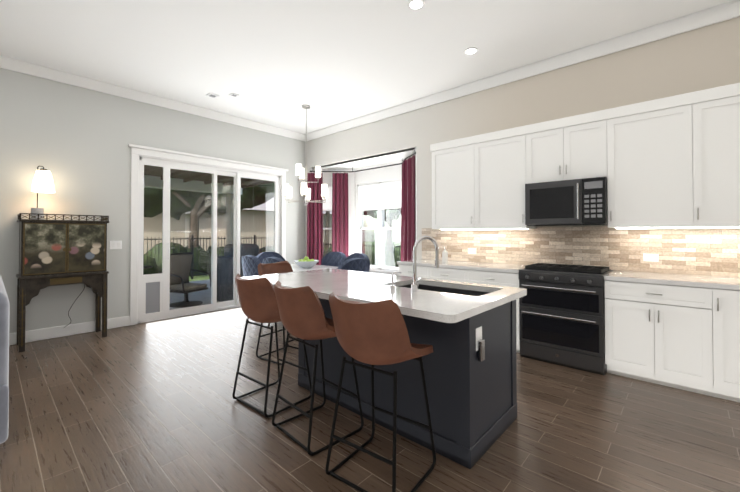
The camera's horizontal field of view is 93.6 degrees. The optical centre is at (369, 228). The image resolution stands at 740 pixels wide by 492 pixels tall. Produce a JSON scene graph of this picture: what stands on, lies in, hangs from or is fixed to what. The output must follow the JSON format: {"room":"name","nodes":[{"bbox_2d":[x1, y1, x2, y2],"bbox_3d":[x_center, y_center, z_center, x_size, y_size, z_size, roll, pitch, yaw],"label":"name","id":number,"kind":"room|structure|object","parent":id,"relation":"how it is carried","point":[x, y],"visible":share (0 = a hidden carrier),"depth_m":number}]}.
{"room":"kitchen","nodes":[
{"label":"kitchen","id":0,"kind":"room"},
{"bbox_2d":[0,0,732,133],"bbox_3d":[-0.520,-2.097,1.129,9.800,0.150,8.300,-1,-1,42],"label":"ceiling","id":1,"kind":"structure","parent":0,"point":[278,63],"depth_m":3.73},
{"bbox_2d":[206,93,218,97],"bbox_3d":[-2.322,-1.964,5.124,0.140,0.013,0.140,-1,-1,42],"label":"detector","id":2,"kind":"object","parent":1,"relation":"attached to","point":[212,95],"depth_m":5.11},
{"bbox_2d":[283,105,327,205],"bbox_3d":[-1.020,-1.165,5.553,0.740,1.601,0.753,-1,-1,42],"label":"chandelier","id":3,"kind":"object","parent":1,"relation":"hanging from","point":[305,192],"visible":1,"depth_m":5.52},
{"bbox_2d":[407,0,424,10],"bbox_3d":[0.410,-1.993,3.091,0.162,0.006,0.162,0,-1,-3],"label":"recessed light","id":4,"kind":"object","parent":1,"relation":"in","point":[414,5],"depth_m":3.09},
{"bbox_2d":[463,47,478,54],"bbox_3d":[1.129,-1.983,3.884,0.162,0.006,0.162,0,-1,-3],"label":"recessed light","id":5,"kind":"object","parent":1,"relation":"in","point":[469,51],"depth_m":3.88},
{"bbox_2d":[0,307,739,491],"bbox_3d":[-0.295,1.391,1.333,9.800,0.120,8.970,-1,-1,42],"label":"floor","id":6,"kind":"structure","parent":0,"point":[152,406],"depth_m":2.31},
{"bbox_2d":[0,274,9,443],"bbox_3d":[-3.190,0.853,2.338,1.970,0.980,1.000,-1,-1,42],"label":"sofa","id":7,"kind":"object","parent":6,"relation":"on","point":[4,357],"visible":1,"depth_m":2.05},
{"bbox_2d":[16,213,108,351],"bbox_3d":[-3.755,0.599,4.265,0.435,1.537,0.814,-1,-1,42],"label":"cabinet","id":8,"kind":"object","parent":6,"relation":"on","point":[55,252],"visible":1,"depth_m":4.09},
{"bbox_2d":[31,166,54,219],"bbox_3d":[-3.897,-0.427,4.143,0.208,0.645,0.209,-1,-1,42],"label":"table lamp","id":9,"kind":"object","parent":8,"relation":"on","point":[42,181],"visible":0.9,"depth_m":4.09},
{"bbox_2d":[65,284,84,326],"bbox_3d":[-3.793,0.964,4.459,0.071,0.578,0.197,-1,-1,42],"label":"lamp cord","id":10,"kind":"object","parent":8,"relation":"hanging from","point":[72,304],"visible":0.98,"depth_m":4.43},
{"bbox_2d":[242,255,262,324],"bbox_3d":[-1.578,0.884,5.278,0.592,0.998,0.680,-1,-1,42],"label":"dining chair","id":11,"kind":"object","parent":6,"relation":"on","point":[250,263],"visible":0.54,"depth_m":4.99},
{"bbox_2d":[256,251,284,261],"bbox_3d":[-1.566,0.892,5.875,0.684,0.998,0.593,-1,-1,42],"label":"dining chair","id":12,"kind":"object","parent":6,"relation":"on","point":[261,256],"visible":0.06,"depth_m":6.04},
{"bbox_2d":[232,274,311,417],"bbox_3d":[-0.778,0.847,2.736,0.498,0.996,0.523,-1,-1,42],"label":"bar stool","id":13,"kind":"object","parent":6,"relation":"on","point":[257,300],"visible":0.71,"depth_m":2.54},
{"bbox_2d":[262,257,288,332],"bbox_3d":[-1.126,0.879,4.881,0.592,0.998,0.680,-1,-1,42],"label":"dining chair","id":14,"kind":"object","parent":6,"relation":"on","point":[268,260],"visible":0.02,"depth_m":4.63},
{"bbox_2d":[256,261,298,364],"bbox_3d":[-0.914,0.860,3.736,0.536,0.996,0.509,-1,-1,42],"label":"bar stool","id":15,"kind":"object","parent":6,"relation":"on","point":[277,267],"visible":0.25,"depth_m":3.82},
{"bbox_2d":[290,264,337,271],"bbox_3d":[-0.983,0.994,5.343,1.540,0.775,1.000,-1,-1,42],"label":"dining table","id":16,"kind":"object","parent":6,"relation":"on","point":[296,268],"visible":0.02,"depth_m":5.46},
{"bbox_2d":[294,255,318,267],"bbox_3d":[-0.993,0.510,5.413,0.400,0.194,0.400,-1,-1,42],"label":"fruit bowl","id":17,"kind":"object","parent":16,"relation":"on","point":[306,262],"visible":1,"depth_m":5.31},
{"bbox_2d":[272,280,363,455],"bbox_3d":[-0.368,0.842,2.325,0.499,0.996,0.526,-1,-1,42],"label":"bar stool","id":18,"kind":"object","parent":6,"relation":"on","point":[301,313],"visible":0.88,"depth_m":2.12},
{"bbox_2d":[321,251,346,266],"bbox_3d":[-0.776,0.892,5.856,0.593,0.998,0.684,-1,-1,42],"label":"dining chair","id":19,"kind":"object","parent":6,"relation":"on","point":[335,258],"visible":0.33,"depth_m":6.06},
{"bbox_2d":[337,258,368,271],"bbox_3d":[-0.392,0.876,4.642,0.680,0.998,0.592,-1,-1,42],"label":"dining chair","id":20,"kind":"object","parent":6,"relation":"on","point":[356,264],"visible":0.15,"depth_m":4.39},
{"bbox_2d":[344,253,369,271],"bbox_3d":[-0.372,0.886,5.437,0.593,0.998,0.684,-1,-1,42],"label":"dining chair","id":21,"kind":"object","parent":6,"relation":"on","point":[360,256],"visible":0.02,"depth_m":5.58},
{"bbox_2d":[325,292,435,491],"bbox_3d":[0.060,0.837,1.900,0.502,0.996,0.531,-1,-1,42],"label":"bar stool","id":22,"kind":"object","parent":6,"relation":"on","point":[374,333],"visible":1,"depth_m":1.71},
{"bbox_2d":[298,297,520,468],"bbox_3d":[0.220,0.909,2.735,1.612,0.879,0.734,-1,-1,42],"label":"kitchen island","id":23,"kind":"object","parent":6,"relation":"on","point":[466,331],"depth_m":2.17},
{"bbox_2d":[241,269,526,324],"bbox_3d":[-0.029,0.449,2.777,2.130,0.040,1.090,-1,-1,42],"label":"island countertop","id":24,"kind":"structure","parent":23,"relation":"on","point":[427,304],"depth_m":2.31},
{"bbox_2d":[390,272,401,289],"bbox_3d":[0.180,0.362,2.437,0.053,0.123,0.081,-1,-1,42],"label":"soap dispenser","id":25,"kind":"object","parent":24,"relation":"on","point":[392,286],"visible":1,"depth_m":2.42},
{"bbox_2d":[411,236,438,291],"bbox_3d":[0.379,0.234,2.392,0.106,0.378,0.226,-1,-1,42],"label":"faucet","id":26,"kind":"object","parent":24,"relation":"on","point":[414,286],"visible":1,"depth_m":2.34},
{"bbox_2d":[409,281,492,296],"bbox_3d":[0.522,0.565,2.573,0.804,0.222,0.454,-1,-1,42],"label":"sink","id":27,"kind":"object","parent":24,"relation":"in","point":[444,288],"depth_m":2.75},
{"bbox_2d":[398,264,433,278],"bbox_3d":[0.802,0.935,4.871,0.539,0.880,0.619,-1,-1,42],"label":"base cabinet","id":28,"kind":"object","parent":6,"relation":"on","point":[407,270],"depth_m":4.60},
{"bbox_2d":[434,267,469,282],"bbox_3d":[1.150,0.931,4.555,0.639,0.880,0.619,-1,-1,42],"label":"base cabinet","id":29,"kind":"object","parent":6,"relation":"on","point":[460,275],"depth_m":4.27},
{"bbox_2d":[470,270,519,352],"bbox_3d":[1.555,0.927,4.188,0.692,0.880,0.619,-1,-1,42],"label":"base cabinet","id":30,"kind":"object","parent":6,"relation":"on","point":[476,276],"depth_m":3.87},
{"bbox_2d":[519,263,612,374],"bbox_3d":[2.057,0.879,3.657,0.756,0.962,0.696,-1,-1,42],"label":"range","id":31,"kind":"object","parent":6,"relation":"on","point":[561,314],"visible":1,"depth_m":3.42},
{"bbox_2d":[605,280,725,398],"bbox_3d":[2.664,0.914,3.182,0.772,0.880,0.619,-1,-1,42],"label":"base cabinet","id":32,"kind":"object","parent":6,"relation":"on","point":[686,338],"depth_m":2.92},
{"bbox_2d":[726,289,739,401],"bbox_3d":[3.154,0.908,2.737,0.789,0.880,0.619,-1,-1,42],"label":"base cabinet","id":33,"kind":"object","parent":6,"relation":"on","point":[732,296],"depth_m":2.67},
{"bbox_2d":[397,259,739,289],"bbox_3d":[2.258,0.458,3.550,4.520,0.039,0.628,-1,-1,42],"label":"countertop","id":34,"kind":"structure","parent":33,"relation":"on","point":[730,283],"depth_m":3.17},
{"bbox_2d":[442,246,447,261],"bbox_3d":[1.030,0.345,4.787,0.076,0.217,0.089,-1,-1,42],"label":"soap bottle","id":35,"kind":"object","parent":34,"relation":"on","point":[444,255],"visible":1,"depth_m":4.76},
{"bbox_2d":[0,17,739,332],"bbox_3d":[-0.302,-0.344,1.347,9.800,3.350,8.950,-1,-1,42],"label":"wall","id":36,"kind":"structure","parent":0,"point":[75,141],"depth_m":4.56},
{"bbox_2d":[110,241,121,248],"bbox_3d":[-3.538,0.225,4.835,0.009,0.120,0.140,-1,-1,42],"label":"switch plate","id":37,"kind":"object","parent":36,"relation":"attached to","point":[115,244],"visible":1,"depth_m":4.83},
{"bbox_2d":[138,157,279,322],"bbox_3d":[-2.593,0.172,5.964,0.145,2.435,2.390,-1,-1,42],"label":"sliding glass door","id":38,"kind":"structure","parent":36,"relation":"in","point":[154,300],"depth_m":5.58},
{"bbox_2d":[323,185,331,250],"bbox_3d":[-0.784,-0.055,7.248,0.660,1.720,0.122,0,-1,-3],"label":"window","id":39,"kind":"structure","parent":36,"relation":"in","point":[327,206],"depth_m":7.20},
{"bbox_2d":[310,148,415,171],"bbox_3d":[-0.074,-1.210,6.444,2.562,0.109,0.631,-1,-1,42],"label":"curtain rod","id":40,"kind":"object","parent":36,"relation":"attached to","point":[370,168],"visible":0.9,"depth_m":6.77},
{"bbox_2d":[307,170,322,264],"bbox_3d":[-1.118,0.089,7.060,0.334,2.567,0.076,0,-1,-4],"label":"curtain","id":41,"kind":"object","parent":40,"relation":"hanging from","point":[314,230],"visible":0.65,"depth_m":7.06},
{"bbox_2d":[332,172,348,256],"bbox_3d":[-0.608,0.090,7.087,0.356,2.567,0.080,0,-1,-4],"label":"curtain","id":42,"kind":"object","parent":40,"relation":"hanging from","point":[340,234],"visible":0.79,"depth_m":7.09},
{"bbox_2d":[401,157,405,260],"bbox_3d":[0.591,0.076,5.987,0.079,2.567,0.356,0,-1,-3],"label":"curtain","id":43,"kind":"object","parent":40,"relation":"hanging from","point":[402,209],"visible":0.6,"depth_m":5.98},
{"bbox_2d":[404,152,415,260],"bbox_3d":[0.658,0.071,5.628,0.078,2.567,0.399,0,-1,-16],"label":"curtain","id":44,"kind":"object","parent":40,"relation":"hanging from","point":[410,229],"visible":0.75,"depth_m":5.62},
{"bbox_2d":[0,0,739,344],"bbox_3d":[-0.347,-0.343,1.408,9.649,3.349,8.680,-1,-1,42],"label":"trim","id":45,"kind":"structure","parent":36,"relation":"attached to","point":[702,18],"depth_m":4.85},
{"bbox_2d":[358,179,401,271],"bbox_3d":[0.225,-0.060,6.799,1.230,1.720,0.122,-1,-1,42],"label":"window","id":46,"kind":"structure","parent":36,"relation":"in","point":[381,196],"depth_m":6.79},
{"bbox_2d":[430,135,477,228],"bbox_3d":[1.221,-0.582,4.693,0.684,1.170,0.349,-1,-1,42],"label":"upper cabinet","id":47,"kind":"object","parent":36,"relation":"attached to","point":[454,162],"depth_m":4.56},
{"bbox_2d":[441,229,525,229],"bbox_3d":[1.435,0.007,4.486,1.150,0.011,0.040,-1,-1,42],"label":"under-cabinet light","id":48,"kind":"object","parent":47,"relation":"attached to","point":[441,229],"depth_m":4.44},
{"bbox_2d":[478,124,535,228],"bbox_3d":[1.661,-0.587,4.293,0.744,1.170,0.349,-1,-1,42],"label":"upper cabinet","id":49,"kind":"object","parent":36,"relation":"attached to","point":[505,157],"depth_m":4.12},
{"bbox_2d":[534,109,609,182],"bbox_3d":[2.178,-0.845,3.827,0.769,0.665,0.349,-1,-1,42],"label":"upper cabinet","id":50,"kind":"object","parent":36,"relation":"attached to","point":[577,146],"depth_m":3.64},
{"bbox_2d":[525,177,607,225],"bbox_3d":[2.142,-0.272,3.780,0.760,0.474,0.457,-1,-1,42],"label":"microwave","id":51,"kind":"object","parent":50,"relation":"attached to","point":[579,202],"visible":0.98,"depth_m":3.61},
{"bbox_2d":[422,226,739,277],"bbox_3d":[2.466,0.237,3.782,4.520,0.530,0.011,-1,-1,42],"label":"tile backsplash","id":52,"kind":"structure","parent":36,"relation":"attached to","point":[702,251],"depth_m":3.73},
{"bbox_2d":[468,248,475,253],"bbox_3d":[1.393,0.304,4.742,0.120,0.080,0.007,-1,-1,42],"label":"electrical outlet plate","id":53,"kind":"object","parent":52,"relation":"attached to","point":[471,250],"visible":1,"depth_m":4.74},
{"bbox_2d":[643,253,658,261],"bbox_3d":[2.800,0.288,3.465,0.120,0.080,0.007,-1,-1,42],"label":"electrical outlet plate","id":54,"kind":"object","parent":52,"relation":"attached to","point":[651,257],"visible":1,"depth_m":3.46},
{"bbox_2d":[607,90,705,227],"bbox_3d":[2.693,-0.599,3.357,0.739,1.170,0.349,-1,-1,42],"label":"upper cabinet","id":55,"kind":"object","parent":36,"relation":"attached to","point":[672,161],"depth_m":3.18},
{"bbox_2d":[616,227,739,228],"bbox_3d":[3.142,-0.013,2.938,1.740,0.011,0.040,-1,-1,42],"label":"under-cabinet light","id":56,"kind":"object","parent":55,"relation":"attached to","point":[616,228],"depth_m":3.25},
{"bbox_2d":[702,83,739,226],"bbox_3d":[3.152,-0.604,2.941,0.739,1.170,0.349,-1,-1,42],"label":"upper cabinet","id":57,"kind":"object","parent":36,"relation":"attached to","point":[722,103],"depth_m":2.90},
{"label":"outside","id":58,"kind":"structure","parent":0,"visible":0},
{"bbox_2d":[189,242,400,280],"bbox_3d":[2.352,1.763,3.875,100.000,0.200,90.000,-1,-1,42],"label":"ground","id":59,"kind":"structure","parent":58,"point":[198,278],"depth_m":30.66},
{"bbox_2d":[144,213,184,253],"bbox_3d":[-16.682,-0.865,16.787,9.300,5.380,12.300,-1,-1,42],"label":"house","id":60,"kind":"structure","parent":59,"relation":"on","point":[158,235],"depth_m":17.29},
{"bbox_2d":[169,279,219,309],"bbox_3d":[-4.545,1.563,7.028,4.150,0.280,5.800,-1,-1,42],"label":"patio slab","id":61,"kind":"object","parent":59,"relation":"on","point":[206,297],"depth_m":7.32},
{"bbox_2d":[160,252,210,307],"bbox_3d":[-3.452,0.935,6.511,0.658,0.960,0.652,0,-1,22],"label":"patio chair","id":62,"kind":"object","parent":61,"relation":"on","point":[183,282],"depth_m":6.49},
{"bbox_2d":[144,165,272,244],"bbox_3d":[-4.619,-0.076,7.116,4.350,3.000,6.200,-1,-1,42],"label":"roof","id":63,"kind":"structure","parent":61,"relation":"on","point":[191,176],"depth_m":9.48},
{"bbox_2d":[217,243,258,301],"bbox_3d":[-2.577,0.861,6.974,0.650,1.119,0.850,-1,-1,42],"label":"covered grill","id":64,"kind":"object","parent":61,"relation":"on","point":[226,277],"depth_m":6.64},
{"bbox_2d":[185,198,331,250],"bbox_3d":[-7.948,-0.743,26.415,9.300,5.380,9.300,-1,-1,42],"label":"house","id":65,"kind":"structure","parent":59,"relation":"on","point":[249,227],"depth_m":21.80},
{"bbox_2d":[143,235,400,278],"bbox_3d":[-0.974,0.851,0.963,23.056,1.550,19.256,-1,-1,42],"label":"fence","id":66,"kind":"object","parent":59,"relation":"on","point":[192,274],"depth_m":12.44},
{"bbox_2d":[144,183,400,275],"bbox_3d":[-0.748,-1.939,8.039,24.582,7.951,21.658,-1,-1,42],"label":"trees","id":67,"kind":"object","parent":59,"relation":"on","point":[197,213],"depth_m":13.32}
]}

